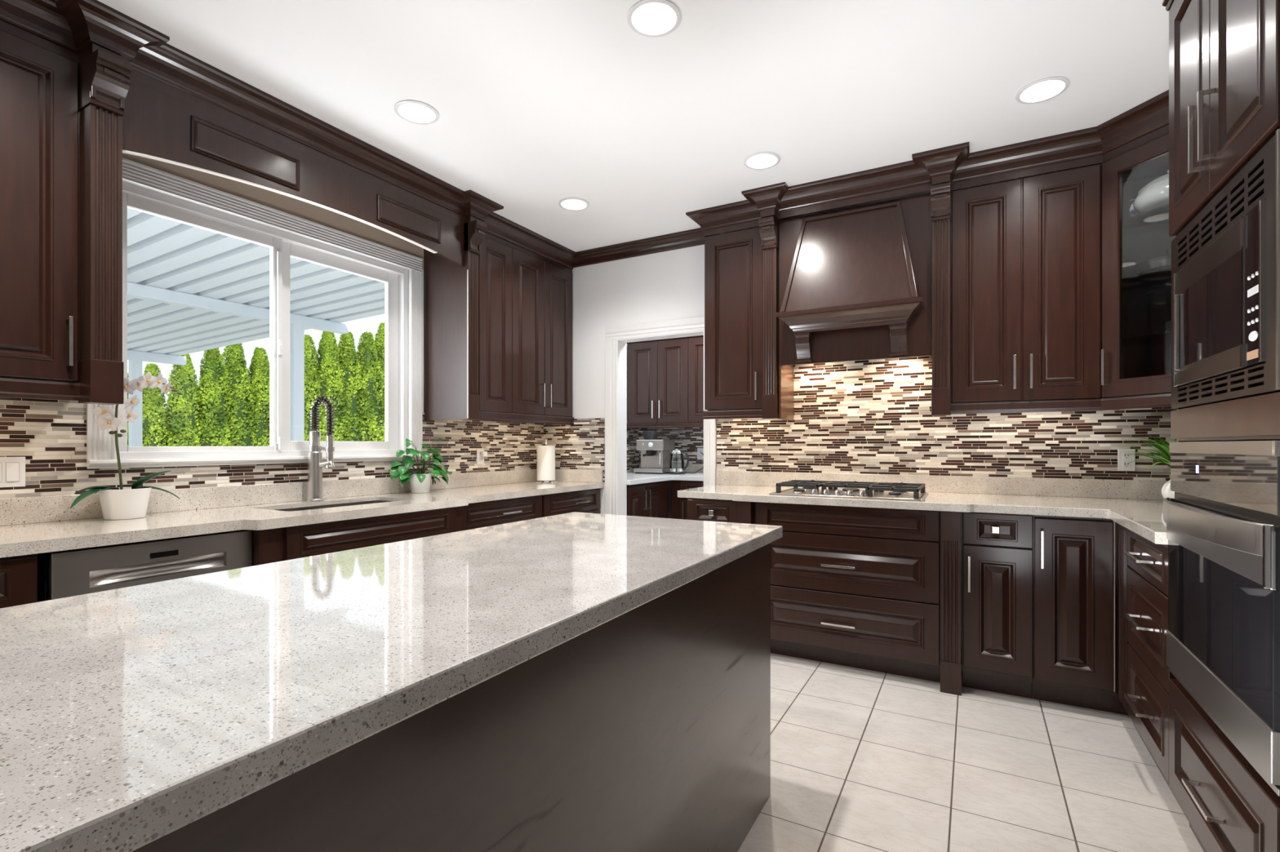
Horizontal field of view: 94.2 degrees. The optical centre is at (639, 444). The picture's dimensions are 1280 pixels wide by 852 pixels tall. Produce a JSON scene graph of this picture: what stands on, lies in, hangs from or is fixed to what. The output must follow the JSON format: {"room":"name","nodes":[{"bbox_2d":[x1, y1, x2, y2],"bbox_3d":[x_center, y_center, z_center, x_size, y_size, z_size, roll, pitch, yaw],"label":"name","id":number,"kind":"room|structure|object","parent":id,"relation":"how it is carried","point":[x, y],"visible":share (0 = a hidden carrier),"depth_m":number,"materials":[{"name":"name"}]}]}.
{"room":"kitchen","nodes":[
{"label":"kitchen","id":0,"kind":"room"},
{"bbox_2d":[122,152,627,454],"bbox_3d":[-1.937,-0.165,3.094,0.154,2.720,7.900,0,0,29],"label":"wall","id":1,"kind":"structure","parent":0,"point":[283,203],"depth_m":3.16,"materials":[{"name":"beige paint"}]},
{"bbox_2d":[0,29,132,404],"bbox_3d":[-2.393,-0.765,1.646,0.470,1.231,1.429,0,0,29],"label":"upper cabinet","id":2,"kind":"object","parent":1,"relation":"attached to","point":[61,117],"visible":1,"depth_m":2.09,"materials":[{"name":"brown wood"}]},
{"bbox_2d":[122,77,463,267],"bbox_3d":[-1.519,-1.236,2.955,0.038,0.290,1.707,0,0,29],"label":"window valance","id":3,"kind":"object","parent":2,"relation":"attached to","point":[158,125],"visible":0.98,"depth_m":2.66,"materials":[{"name":"brown wood"}]},
{"bbox_2d":[86,157,422,469],"bbox_3d":[-1.877,-0.553,3.154,0.180,1.300,1.667,0,0,29],"label":"window","id":4,"kind":"structure","parent":1,"relation":"in","point":[145,189],"depth_m":3.08,"materials":[{"name":"white plastic"}]},
{"bbox_2d":[0,0,575,273],"bbox_3d":[-1.528,-1.453,2.851,0.212,0.144,4.377,0,0,29],"label":"crown molding","id":5,"kind":"structure","parent":1,"relation":"attached to","point":[71,29],"depth_m":2.53,"materials":[{"name":"brown wood"}]},
{"bbox_2d":[0,397,639,498],"bbox_3d":[-1.514,0.043,3.688,0.010,0.504,6.150,0,0,29],"label":"tiled wall","id":6,"kind":"structure","parent":1,"relation":"attached to","point":[51,435],"depth_m":2.72,"materials":[{"name":"tile"}]},
{"bbox_2d":[0,457,25,487],"bbox_3d":[-2.354,0.101,2.169,0.010,0.112,0.162,0,0,29],"label":"light switch","id":7,"kind":"object","parent":6,"relation":"attached to","point":[12,469],"visible":1,"depth_m":2.21,"materials":[{"name":"white plastic"}]},
{"bbox_2d":[476,448,487,464],"bbox_3d":[-1.143,0.084,4.302,0.036,0.114,0.076,0,0,29],"label":"power outlet","id":8,"kind":"object","parent":6,"relation":"attached to","point":[481,453],"visible":1,"depth_m":4.30,"materials":[{"name":"white plastic"}]},
{"bbox_2d":[423,220,573,425],"bbox_3d":[-0.904,-0.770,4.300,0.470,1.222,1.236,0,0,29],"label":"upper cabinet","id":9,"kind":"object","parent":1,"relation":"attached to","point":[498,326],"visible":0.98,"depth_m":4.01,"materials":[{"name":"brown wood"}]},
{"bbox_2d":[97,0,1168,252],"bbox_3d":[0.283,-1.585,1.762,5.330,0.120,8.050,0,0,29],"label":"ceiling","id":10,"kind":"structure","parent":0,"point":[539,104],"depth_m":2.48,"materials":[{"name":"white paint"}]},
{"bbox_2d":[394,100,439,124],"bbox_3d":[-1.022,-1.556,2.725,0.194,0.075,0.194,0,0,29],"label":"recessed light","id":11,"kind":"object","parent":10,"relation":"in","point":[411,111],"visible":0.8,"depth_m":2.78,"materials":[{"name":"white plastic"}]},
{"bbox_2d":[558,197,589,210],"bbox_3d":[-0.418,-1.556,3.761,0.194,0.075,0.194,0,0,29],"label":"recessed light","id":12,"kind":"object","parent":10,"relation":"in","point":[570,203],"visible":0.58,"depth_m":3.82,"materials":[{"name":"white plastic"}]},
{"bbox_2d":[626,0,681,37],"bbox_3d":[0.050,-1.556,2.123,0.194,0.075,0.194,0,0,29],"label":"recessed light","id":13,"kind":"object","parent":10,"relation":"in","point":[646,18],"visible":0.96,"depth_m":2.17,"materials":[{"name":"white plastic"}]},
{"bbox_2d":[743,151,780,169],"bbox_3d":[0.654,-1.556,3.188,0.194,0.075,0.194,0,0,29],"label":"recessed light","id":14,"kind":"object","parent":10,"relation":"in","point":[762,160],"visible":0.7,"depth_m":3.25,"materials":[{"name":"white plastic"}]},
{"bbox_2d":[1015,76,1070,104],"bbox_3d":[1.729,-1.556,2.556,0.194,0.075,0.194,0,0,29],"label":"recessed light","id":15,"kind":"object","parent":10,"relation":"in","point":[1040,91],"visible":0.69,"depth_m":2.60,"materials":[{"name":"white plastic"}]},
{"bbox_2d":[667,480,671,518],"bbox_3d":[1.126,-0.165,5.818,2.530,2.720,0.150,0,0,29],"label":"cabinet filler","id":16,"kind":"structure","parent":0,"point":[668,482],"depth_m":6.19,"materials":[{"name":"brown paint"}]},
{"bbox_2d":[626,335,703,428],"bbox_3d":[0.929,-0.611,5.622,2.312,0.888,0.344,0,0,29],"label":"upper cabinet","id":17,"kind":"object","parent":16,"relation":"attached to","point":[665,376],"visible":0.36,"depth_m":5.85,"materials":[{"name":"brown wood"}]},
{"bbox_2d":[639,427,703,467],"bbox_3d":[1.039,0.045,5.775,2.400,0.500,0.010,0,0,29],"label":"tiled wall","id":18,"kind":"structure","parent":16,"relation":"attached to","point":[688,440],"depth_m":6.10,"materials":[{"name":"tile"}]},
{"bbox_2d":[697,448,703,459],"bbox_3d":[0.611,0.090,6.004,0.071,0.114,0.010,0,0,29],"label":"power outlet","id":19,"kind":"object","parent":18,"relation":"attached to","point":[700,456],"visible":0.94,"depth_m":6.00,"materials":[{"name":"white plastic"}]},
{"bbox_2d":[572,162,1102,514],"bbox_3d":[1.161,-0.165,3.929,4.440,2.720,0.130,0,0,29],"label":"wall","id":20,"kind":"structure","parent":0,"point":[669,285],"depth_m":4.60,"materials":[{"name":"white paint"}]},
{"bbox_2d":[573,227,704,267],"bbox_3d":[-0.011,-1.478,4.466,1.270,0.094,0.077,0,0,29],"label":"trim","id":21,"kind":"structure","parent":20,"relation":"attached to","point":[693,237],"depth_m":4.46,"materials":[{"name":"brown wood"}]},
{"bbox_2d":[604,315,716,515],"bbox_3d":[0.166,0.140,4.476,0.920,2.111,0.154,0,0,29],"label":"door frame","id":22,"kind":"structure","parent":20,"relation":"in","point":[617,338],"depth_m":4.60,"materials":[{"name":"white wood"}]},
{"bbox_2d":[702,216,794,421],"bbox_3d":[0.690,-0.770,3.882,0.526,1.222,0.410,0,0,29],"label":"upper cabinet","id":23,"kind":"object","parent":20,"relation":"attached to","point":[744,379],"visible":0.99,"depth_m":3.80,"materials":[{"name":"brown wood"}]},
{"bbox_2d":[775,192,932,365],"bbox_3d":[1.260,-0.935,3.521,0.847,0.892,0.462,0,0,29],"label":"range hood","id":24,"kind":"object","parent":20,"relation":"attached to","point":[855,284],"visible":1,"depth_m":3.38,"materials":[{"name":"brown wood"}]},
{"bbox_2d":[775,296,924,333],"bbox_3d":[1.185,-0.724,3.392,0.784,0.117,0.164,0,0,29],"label":"mantel shelf","id":25,"kind":"object","parent":24,"relation":"attached to","point":[886,313],"depth_m":3.35,"materials":[{"name":"brown wood"}]},
{"bbox_2d":[543,355,1176,482],"bbox_3d":[1.066,-0.155,3.902,4.280,0.900,0.010,0,0,29],"label":"tiled wall","id":26,"kind":"structure","parent":20,"relation":"attached to","point":[868,416],"depth_m":3.61,"materials":[{"name":"tile"}]},
{"bbox_2d":[1117,448,1135,471],"bbox_3d":[2.518,0.078,3.077,0.071,0.114,0.010,0,0,29],"label":"power outlet","id":27,"kind":"object","parent":26,"relation":"attached to","point":[1122,461],"visible":0.96,"depth_m":3.08,"materials":[{"name":"white plastic"}]},
{"bbox_2d":[1123,452,1130,458],"bbox_3d":[2.517,0.056,3.075,0.030,0.032,0.003,0,0,29],"label":"socket","id":28,"kind":"object","parent":27,"relation":"attached to","point":[1124,453],"depth_m":3.07,"materials":[{"name":"white plastic"}]},
{"bbox_2d":[1123,461,1130,467],"bbox_3d":[2.517,0.100,3.075,0.030,0.032,0.003,0,0,29],"label":"socket","id":29,"kind":"object","parent":27,"relation":"attached to","point":[1128,465],"depth_m":3.07,"materials":[{"name":"white plastic"}]},
{"bbox_2d":[685,89,1168,237],"bbox_3d":[1.380,-1.453,3.284,2.570,0.144,0.459,0,0,37],"label":"crown molding","id":30,"kind":"structure","parent":20,"relation":"attached to","point":[1148,121],"depth_m":3.14,"materials":[{"name":"brown wood"}]},
{"bbox_2d":[930,163,1101,415],"bbox_3d":[1.974,-0.770,3.161,0.751,1.221,0.410,0,0,29],"label":"upper cabinet","id":31,"kind":"object","parent":20,"relation":"attached to","point":[1016,264],"visible":1,"depth_m":3.07,"materials":[{"name":"brown wood"}]},
{"bbox_2d":[1100,133,1176,410],"bbox_3d":[2.511,-0.774,2.748,0.620,1.213,0.600,0,0,29],"label":"upper cabinet","id":32,"kind":"object","parent":20,"relation":"attached to","point":[1136,346],"visible":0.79,"depth_m":2.88,"materials":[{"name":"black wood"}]},
{"bbox_2d":[1129,204,1139,217],"bbox_3d":[2.472,-1.161,2.881,0.052,0.152,0.160,0,0,-34],"label":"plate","id":33,"kind":"object","parent":32,"relation":"on","point":[1132,212],"visible":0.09,"depth_m":2.93,"materials":[{"name":"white ceramic"}]},
{"bbox_2d":[1121,204,1168,236],"bbox_3d":[2.515,-1.074,2.747,0.584,0.008,0.572,0,0,29],"label":"glass shelf","id":34,"kind":"object","parent":32,"relation":"attached to","point":[1155,222],"depth_m":2.90,"materials":[{"name":"clear glass"}]},
{"bbox_2d":[1121,266,1171,291],"bbox_3d":[2.515,-0.794,2.747,0.584,0.008,0.572,0,0,29],"label":"glass shelf","id":35,"kind":"object","parent":32,"relation":"attached to","point":[1158,280],"depth_m":2.91,"materials":[{"name":"clear glass"}]},
{"bbox_2d":[1121,331,1171,348],"bbox_3d":[2.515,-0.504,2.747,0.584,0.008,0.572,0,0,29],"label":"glass shelf","id":36,"kind":"object","parent":32,"relation":"attached to","point":[1163,340],"depth_m":2.88,"materials":[{"name":"glass"}]},
{"bbox_2d":[1129,169,1168,213],"bbox_3d":[2.465,-1.179,2.740,0.293,0.200,0.282,0,0,31],"label":"tureen","id":37,"kind":"object","parent":32,"relation":"on","point":[1155,194],"visible":0.25,"depth_m":2.73,"materials":[{"name":"white ceramic"}]},
{"bbox_2d":[1133,248,1171,275],"bbox_3d":[2.472,-0.854,2.770,0.265,0.110,0.265,0,0,29],"label":"glass dish","id":38,"kind":"object","parent":32,"relation":"on","point":[1162,261],"visible":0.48,"depth_m":2.77,"materials":[{"name":"glass"}]},
{"bbox_2d":[1134,257,1171,275],"bbox_3d":[2.472,-0.823,2.770,0.260,0.047,0.260,0,0,29],"label":"bowl","id":39,"kind":"object","parent":38,"relation":"on","point":[1157,264],"depth_m":2.77,"materials":[{"name":"glass"}]},
{"bbox_2d":[1162,319,1171,332],"bbox_3d":[2.504,-0.564,2.675,0.228,0.110,0.228,0,0,29],"label":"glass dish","id":40,"kind":"object","parent":32,"relation":"on","point":[1167,325],"visible":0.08,"depth_m":2.71,"materials":[{"name":"glass"}]},
{"bbox_2d":[737,653,1204,851],"bbox_3d":[0.283,1.255,1.762,5.330,0.120,8.050,0,0,29],"label":"floor","id":41,"kind":"structure","parent":0,"point":[862,760],"depth_m":2.15,"materials":[{"name":"tile"}]},
{"bbox_2d":[0,553,37,608],"bbox_3d":[-2.421,0.766,1.447,0.596,0.857,1.255,0,0,29],"label":"base cabinet","id":42,"kind":"object","parent":41,"relation":"on","point":[18,574],"visible":0.05,"depth_m":1.82,"materials":[{"name":"brown wood"}]},
{"bbox_2d":[0,468,604,558],"bbox_3d":[-1.620,0.267,2.818,0.674,0.140,4.529,0,0,29],"label":"countertop","id":43,"kind":"structure","parent":42,"relation":"on","point":[34,525],"depth_m":2.67,"materials":[{"name":"beige stone"}]},
{"bbox_2d":[70,371,182,519],"bbox_3d":[-2.089,-0.003,2.408,0.170,0.597,0.356,0,0,29],"label":"potted orchid","id":44,"kind":"object","parent":43,"relation":"on","point":[121,503],"visible":0.95,"depth_m":2.38,"materials":[{"name":"white ceramic"}]},
{"bbox_2d":[305,394,335,501],"bbox_3d":[-1.695,0.015,3.148,0.142,0.563,0.088,0,0,8],"label":"spring faucet","id":45,"kind":"object","parent":43,"relation":"on","point":[315,464],"visible":1,"depth_m":3.13,"materials":[{"name":"silver metal"}]},
{"bbox_2d":[275,500,392,511],"bbox_3d":[-1.530,0.424,3.026,0.372,0.212,0.742,0,0,29],"label":"double sink","id":46,"kind":"object","parent":43,"relation":"in","point":[372,501],"visible":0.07,"depth_m":3.17,"materials":[{"name":"silver metal"}]},
{"bbox_2d":[389,438,452,493],"bbox_3d":[-1.328,0.127,3.675,0.264,0.339,0.366,0,0,29],"label":"potted plant","id":47,"kind":"object","parent":43,"relation":"on","point":[420,482],"visible":1,"depth_m":3.65,"materials":[{"name":"green plant"}]},
{"bbox_2d":[409,473,431,493],"bbox_3d":[-1.368,0.237,3.703,0.138,0.117,0.138,0,0,29],"label":"pot","id":48,"kind":"object","parent":47,"relation":"attached to","point":[416,486],"depth_m":3.65,"materials":[{"name":"white ceramic"}]},
{"bbox_2d":[534,438,556,483],"bbox_3d":[-0.744,0.122,4.712,0.172,0.350,0.172,0,0,29],"label":"paper towel holder","id":49,"kind":"object","parent":43,"relation":"on","point":[545,454],"visible":1,"depth_m":4.65,"materials":[{"name":"white paper"}]},
{"bbox_2d":[37,529,252,602],"bbox_3d":[-1.940,0.769,2.271,0.514,0.852,0.600,0,0,29],"label":"dishwasher","id":50,"kind":"object","parent":41,"relation":"on","point":[79,571],"visible":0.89,"depth_m":2.09,"materials":[{"name":"silver metal"}]},
{"bbox_2d":[244,506,462,565],"bbox_3d":[-1.501,0.766,3.002,0.654,0.857,1.094,0,0,29],"label":"base cabinet","id":51,"kind":"object","parent":41,"relation":"on","point":[283,544],"visible":0.11,"depth_m":2.71,"materials":[{"name":"brown wood"}]},
{"bbox_2d":[131,542,770,851],"bbox_3d":[-0.505,0.757,1.165,0.814,0.876,2.437,0,0,29],"label":"kitchen island","id":52,"kind":"object","parent":41,"relation":"on","point":[647,729],"visible":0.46,"depth_m":1.04,"materials":[{"name":"brown wood"}]},
{"bbox_2d":[0,511,782,851],"bbox_3d":[-0.509,0.299,1.160,0.879,0.040,2.525,0,0,29],"label":"island countertop","id":53,"kind":"structure","parent":52,"relation":"on","point":[130,717],"depth_m":0.81,"materials":[{"name":"stone"}]},
{"bbox_2d":[462,495,542,530],"bbox_3d":[-1.079,0.766,3.837,0.596,0.857,0.773,0,0,29],"label":"base cabinet","id":54,"kind":"object","parent":41,"relation":"on","point":[487,513],"visible":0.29,"depth_m":3.69,"materials":[{"name":"brown wood"}]},
{"bbox_2d":[540,488,599,517],"bbox_3d":[-0.713,0.766,4.491,0.596,0.857,0.721,0,0,29],"label":"base cabinet","id":55,"kind":"object","parent":41,"relation":"on","point":[585,500],"visible":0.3,"depth_m":4.34,"materials":[{"name":"brown wood"}]},
{"bbox_2d":[626,480,667,518],"bbox_3d":[-0.213,0.757,5.216,0.744,0.875,0.750,0,0,29],"label":"base cabinet","id":56,"kind":"object","parent":41,"relation":"on","point":[650,500],"visible":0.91,"depth_m":5.02,"materials":[{"name":"brown wood"}]},
{"bbox_2d":[671,480,703,519],"bbox_3d":[1.135,0.757,5.289,1.600,0.875,0.734,0,0,29],"label":"base cabinet","id":57,"kind":"object","parent":41,"relation":"on","point":[678,505],"visible":0.09,"depth_m":5.36,"materials":[{"name":"brown wood"}]},
{"bbox_2d":[626,462,703,484],"bbox_3d":[0.674,0.257,5.128,2.394,0.125,1.474,0,0,29],"label":"countertop","id":58,"kind":"structure","parent":57,"relation":"on","point":[633,478],"depth_m":5.33,"materials":[{"name":"white stone"}]},
{"bbox_2d":[633,430,675,474],"bbox_3d":[0.135,0.069,5.824,0.315,0.421,0.331,0,0,29],"label":"coffee machine","id":59,"kind":"object","parent":58,"relation":"on","point":[655,454],"visible":0.96,"depth_m":5.79,"materials":[{"name":"silver metal"}]},
{"bbox_2d":[633,467,669,472],"bbox_3d":[0.144,0.248,5.841,0.315,0.038,0.290,0,0,29],"label":"drip tray","id":60,"kind":"object","parent":59,"relation":"on","point":[639,469],"depth_m":5.72,"materials":[{"name":"silver metal"}]},
{"bbox_2d":[668,448,703,474],"bbox_3d":[0.490,0.157,5.760,0.484,0.243,0.202,0,0,-39],"label":"electric kettle","id":61,"kind":"object","parent":58,"relation":"on","point":[672,470],"visible":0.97,"depth_m":5.63,"materials":[{"name":"silver metal"}]},
{"bbox_2d":[687,497,737,523],"bbox_3d":[0.579,0.757,3.771,0.336,0.875,0.712,0,0,29],"label":"base cabinet","id":62,"kind":"object","parent":41,"relation":"on","point":[700,509],"visible":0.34,"depth_m":3.49,"materials":[{"name":"brown wood"}]},
{"bbox_2d":[677,471,1168,545],"bbox_3d":[1.376,0.250,2.893,2.729,0.138,1.444,0,0,29],"label":"countertop","id":63,"kind":"structure","parent":62,"relation":"on","point":[1136,505],"depth_m":3.13,"materials":[{"name":"beige stone"}]},
{"bbox_2d":[768,480,928,501],"bbox_3d":[1.175,0.247,3.339,0.772,0.064,0.485,0,0,29],"label":"gas cooktop","id":64,"kind":"object","parent":63,"relation":"in","point":[874,491],"visible":1,"depth_m":3.27,"materials":[{"name":"silver metal"}]},
{"bbox_2d":[768,488,928,501],"bbox_3d":[1.175,0.274,3.339,0.772,0.010,0.485,0,0,29],"label":"tray","id":65,"kind":"object","parent":64,"relation":"on","point":[876,495],"depth_m":3.23,"materials":[{"name":"silver metal"}]},
{"bbox_2d":[1121,435,1176,498],"bbox_3d":[2.488,0.097,2.730,0.477,0.363,0.573,0,0,29],"label":"spiky plant","id":66,"kind":"object","parent":63,"relation":"on","point":[1164,447],"visible":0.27,"depth_m":2.76,"materials":[{"name":"green plant"}]},
{"bbox_2d":[737,501,962,695],"bbox_3d":[1.214,0.757,3.414,1.123,0.875,0.713,0,0,29],"label":"base cabinet","id":67,"kind":"object","parent":41,"relation":"on","point":[877,589],"visible":0.78,"depth_m":3.08,"materials":[{"name":"brown wood"}]},
{"bbox_2d":[962,512,1032,698],"bbox_3d":[1.831,0.757,3.069,0.286,0.875,0.712,0,0,29],"label":"base cabinet","id":68,"kind":"object","parent":41,"relation":"on","point":[997,548],"visible":0.98,"depth_m":2.79,"materials":[{"name":"brown wood"}]},
{"bbox_2d":[1031,515,1128,715],"bbox_3d":[2.350,0.757,2.777,0.900,0.875,0.712,0,0,29],"label":"base cabinet","id":69,"kind":"object","parent":41,"relation":"on","point":[1075,560],"visible":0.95,"depth_m":2.65,"materials":[{"name":"brown wood"}]},
{"bbox_2d":[1118,524,1189,822],"bbox_3d":[2.117,0.757,2.095,0.648,0.875,0.765,0,0,29],"label":"base cabinet","id":70,"kind":"object","parent":41,"relation":"on","point":[1144,674],"visible":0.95,"depth_m":2.16,"materials":[{"name":"brown wood"}]},
{"bbox_2d":[1162,0,1279,851],"bbox_3d":[1.742,-0.108,1.407,0.649,2.606,0.789,0,0,29],"label":"oven tower","id":71,"kind":"object","parent":41,"relation":"on","point":[1224,55],"visible":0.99,"depth_m":1.52,"materials":[{"name":"brown wood"}]},
{"bbox_2d":[1162,440,1279,796],"bbox_3d":[1.711,0.358,1.423,0.628,0.734,0.775,0,0,29],"label":"oven","id":72,"kind":"object","parent":71,"relation":"in","point":[1222,520],"visible":1,"depth_m":1.42,"materials":[{"name":"silver metal"}]},
{"bbox_2d":[1171,128,1279,408],"bbox_3d":[1.688,-0.378,1.436,0.482,0.530,0.775,0,0,29],"label":"microwave","id":73,"kind":"object","parent":71,"relation":"in","point":[1225,263],"visible":1,"depth_m":1.43,"materials":[{"name":"black metal"}]},
{"label":"outside","id":74,"kind":"structure","parent":0,"visible":0},
{"bbox_3d":[-13.983,1.595,19.313,36.710,0.100,60.000,0,0,29],"label":"ground","id":75,"kind":"structure","parent":74,"visible":0},
{"bbox_2d":[127,372,143,446],"bbox_3d":[-10.498,-0.089,11.992,1.091,3.289,1.085,0,0,9],"label":"cedar tree","id":76,"kind":"object","parent":75,"relation":"on","point":[127,372],"visible":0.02,"depth_m":11.90,"materials":[{"name":"green plant"}]},
{"bbox_2d":[142,363,173,446],"bbox_3d":[-10.204,-0.079,12.442,1.064,3.267,1.047,0,0,-34],"label":"cedar tree","id":77,"kind":"object","parent":75,"relation":"on","point":[155,428],"visible":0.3,"depth_m":12.31,"materials":[{"name":"green plant"}]},
{"bbox_2d":[164,353,205,446],"bbox_3d":[-9.864,-0.234,12.927,1.196,3.578,1.140,0,0,-13],"label":"cedar tree","id":78,"kind":"object","parent":75,"relation":"on","point":[182,410],"visible":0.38,"depth_m":12.71,"materials":[{"name":"green plant"}]},
{"bbox_2d":[195,347,235,446],"bbox_3d":[-9.620,-0.336,13.312,1.255,3.782,1.247,0,0,11],"label":"cedar tree","id":79,"kind":"object","parent":75,"relation":"on","point":[215,432],"visible":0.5,"depth_m":13.15,"materials":[{"name":"green plant"}]},
{"bbox_2d":[221,343,258,446],"bbox_3d":[-9.521,-0.512,13.904,1.325,4.134,1.346,0,0,-35],"label":"cedar tree","id":80,"kind":"object","parent":75,"relation":"on","point":[235,363],"visible":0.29,"depth_m":13.78,"materials":[{"name":"green plant"}]},
{"bbox_2d":[127,208,384,446],"bbox_3d":[-5.806,0.040,3.304,6.760,3.010,8.080,0,0,29],"label":"patio cover","id":81,"kind":"object","parent":75,"relation":"on","point":[191,289],"visible":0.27,"depth_m":5.31,"materials":[{"name":"white metal"}]},
{"bbox_2d":[247,346,270,446],"bbox_3d":[-9.258,-0.403,14.454,1.248,3.915,1.309,0,0,13],"label":"cedar tree","id":82,"kind":"object","parent":75,"relation":"on","point":[260,375],"visible":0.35,"depth_m":14.21,"materials":[{"name":"green plant"}]},
{"bbox_2d":[304,413,309,440],"bbox_3d":[-8.849,-0.473,14.835,1.346,4.057,1.338,0,0,-10],"label":"cedar tree","id":83,"kind":"object","parent":75,"relation":"on","point":[305,424],"visible":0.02,"depth_m":14.85,"materials":[{"name":"green plant"}]},
{"bbox_2d":[304,334,328,440],"bbox_3d":[-8.632,-0.655,15.404,1.439,4.420,1.416,0,0,-31],"label":"cedar tree","id":84,"kind":"object","parent":75,"relation":"on","point":[312,387],"visible":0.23,"depth_m":15.24,"materials":[{"name":"green plant"}]},
{"bbox_2d":[315,331,356,441],"bbox_3d":[-8.369,-0.755,15.908,1.472,4.620,1.544,0,0,11],"label":"cedar tree","id":85,"kind":"object","parent":75,"relation":"on","point":[329,371],"visible":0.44,"depth_m":15.66,"materials":[{"name":"green plant"}]},
{"bbox_2d":[337,331,369,441],"bbox_3d":[-8.041,-0.763,16.332,1.529,4.635,1.538,0,0,26],"label":"cedar tree","id":86,"kind":"object","parent":75,"relation":"on","point":[349,366],"visible":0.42,"depth_m":16.17,"materials":[{"name":"green plant"}]},
{"bbox_2d":[355,331,384,441],"bbox_3d":[-7.748,-0.825,16.888,1.550,4.761,1.525,0,0,-11],"label":"cedar tree","id":87,"kind":"object","parent":75,"relation":"on","point":[374,431],"visible":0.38,"depth_m":16.64,"materials":[{"name":"green plant"}]},
{"bbox_2d":[373,322,384,430],"bbox_3d":[-7.412,-1.009,17.416,1.634,5.128,1.714,0,0,-38],"label":"cedar tree","id":88,"kind":"object","parent":75,"relation":"on","point":[380,341],"visible":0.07,"depth_m":17.15,"materials":[{"name":"green plant"}]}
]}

